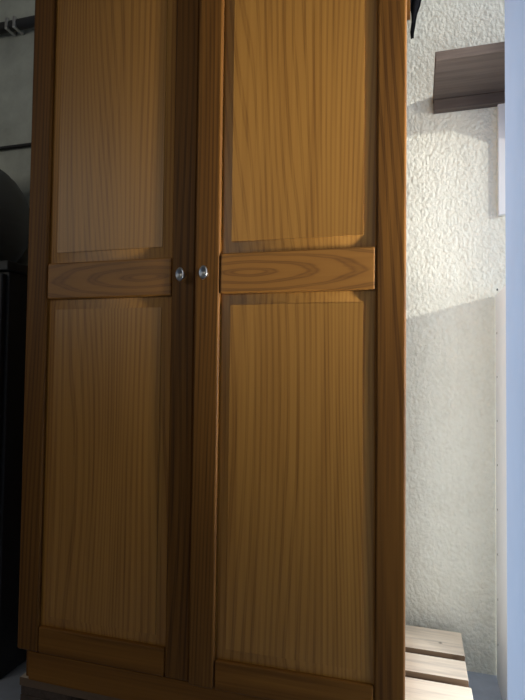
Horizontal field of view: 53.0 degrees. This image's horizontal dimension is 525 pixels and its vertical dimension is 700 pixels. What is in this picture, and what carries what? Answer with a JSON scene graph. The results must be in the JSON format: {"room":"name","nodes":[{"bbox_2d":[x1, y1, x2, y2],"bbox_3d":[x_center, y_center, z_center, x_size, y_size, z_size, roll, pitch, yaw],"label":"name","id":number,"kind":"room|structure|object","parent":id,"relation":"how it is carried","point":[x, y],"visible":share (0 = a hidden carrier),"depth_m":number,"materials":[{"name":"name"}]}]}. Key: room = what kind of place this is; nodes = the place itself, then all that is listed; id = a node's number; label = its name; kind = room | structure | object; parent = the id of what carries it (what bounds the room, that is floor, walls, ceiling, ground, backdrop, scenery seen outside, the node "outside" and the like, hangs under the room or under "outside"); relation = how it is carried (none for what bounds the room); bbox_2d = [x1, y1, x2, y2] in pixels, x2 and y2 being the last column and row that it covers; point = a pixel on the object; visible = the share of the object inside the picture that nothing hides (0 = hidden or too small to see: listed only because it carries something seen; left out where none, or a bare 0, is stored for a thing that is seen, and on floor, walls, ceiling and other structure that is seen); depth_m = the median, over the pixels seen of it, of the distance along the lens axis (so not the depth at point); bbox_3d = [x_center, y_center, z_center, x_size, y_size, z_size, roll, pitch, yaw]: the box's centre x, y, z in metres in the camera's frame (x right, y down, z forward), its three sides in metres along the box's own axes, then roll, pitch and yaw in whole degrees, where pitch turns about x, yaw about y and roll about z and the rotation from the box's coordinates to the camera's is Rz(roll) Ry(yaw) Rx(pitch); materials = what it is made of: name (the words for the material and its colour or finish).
{"room":"utility room","nodes":[
{"label":"utility room","id":0,"kind":"room"},
{"bbox_2d":[0,660,501,699],"bbox_3d":[-0.927,1.011,-0.231,6.800,0.100,5.135,0,-2,16],"label":"floor","id":1,"kind":"structure","parent":0,"point":[483,686],"depth_m":1.62,"materials":[{"name":"concrete"}]},
{"bbox_2d":[0,260,27,678],"bbox_3d":[-1.291,0.380,2.021,1.150,1.309,0.544,0,-2,16],"label":"storage cabinet","id":2,"kind":"object","parent":1,"relation":"on","point":[13,275],"visible":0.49,"depth_m":1.68,"materials":[{"name":"black metal"}]},
{"bbox_2d":[0,169,28,261],"bbox_3d":[-1.164,-0.512,2.058,0.482,0.476,0.481,0,-2,16],"label":"exercise ball","id":3,"kind":"object","parent":2,"relation":"on","point":[14,208],"visible":0.86,"depth_m":2.00,"materials":[{"name":"grey rubber"}]},
{"bbox_2d":[20,625,472,699],"bbox_3d":[-0.009,0.961,1.541,1.161,0.144,0.618,0,-2,16],"label":"pallet","id":4,"kind":"object","parent":1,"relation":"on","point":[435,665],"visible":0.3,"depth_m":1.44,"materials":[{"name":"brown wood"}]},
{"bbox_2d":[18,0,409,699],"bbox_3d":[-0.092,-0.113,1.539,1.000,2.000,0.590,0,-2,16],"label":"wardrobe","id":5,"kind":"object","parent":4,"relation":"on","point":[213,503],"visible":1,"depth_m":1.26,"materials":[{"name":"brown wood"}]},
{"bbox_2d":[495,285,506,699],"bbox_3d":[0.724,0.420,1.564,0.019,1.243,0.281,0,-2,16],"label":"plank","id":6,"kind":"object","parent":1,"relation":"on","point":[500,297],"visible":0.58,"depth_m":1.59,"materials":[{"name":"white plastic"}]},
{"bbox_2d":[0,0,505,675],"bbox_3d":[-0.222,-0.324,2.160,6.800,2.750,0.250,0,-2,16],"label":"wall","id":7,"kind":"structure","parent":0,"point":[456,234],"depth_m":1.77,"materials":[{"name":"white paint"}]},
{"bbox_2d":[0,15,34,149],"bbox_3d":[-1.816,-1.159,2.496,2.350,0.559,0.061,0,-2,16],"label":"pipe","id":8,"kind":"object","parent":7,"relation":"attached to","point":[15,25],"visible":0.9,"depth_m":2.27,"materials":[{"name":"grey"}]},
{"bbox_2d":[410,0,420,38],"bbox_3d":[0.535,-1.270,1.819,0.067,0.392,0.043,0,-2,16],"label":"hanging cloth","id":9,"kind":"object","parent":7,"relation":"hanging from","point":[414,4],"visible":0.99,"depth_m":1.80,"materials":[{"name":"black fabric"}]},
{"bbox_2d":[433,41,504,113],"bbox_3d":[0.873,-0.755,1.585,0.677,0.248,0.264,0,-2,16],"label":"wall shelf","id":10,"kind":"object","parent":7,"relation":"attached to","point":[473,77],"visible":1,"depth_m":1.65,"materials":[{"name":"brown wood"}]},
{"bbox_2d":[497,103,504,215],"bbox_3d":[0.789,-0.635,1.733,0.026,0.385,0.018,0,-2,16],"label":"trim","id":11,"kind":"structure","parent":7,"relation":"attached to","point":[501,107],"depth_m":1.73,"materials":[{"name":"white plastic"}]},
{"bbox_2d":[505,0,524,699],"bbox_3d":[-0.050,-0.430,-0.984,0.140,2.750,4.080,0,-2,16],"label":"wall","id":12,"kind":"structure","parent":0,"point":[514,9],"depth_m":0.89,"materials":[{"name":"blue paint"}]}
]}

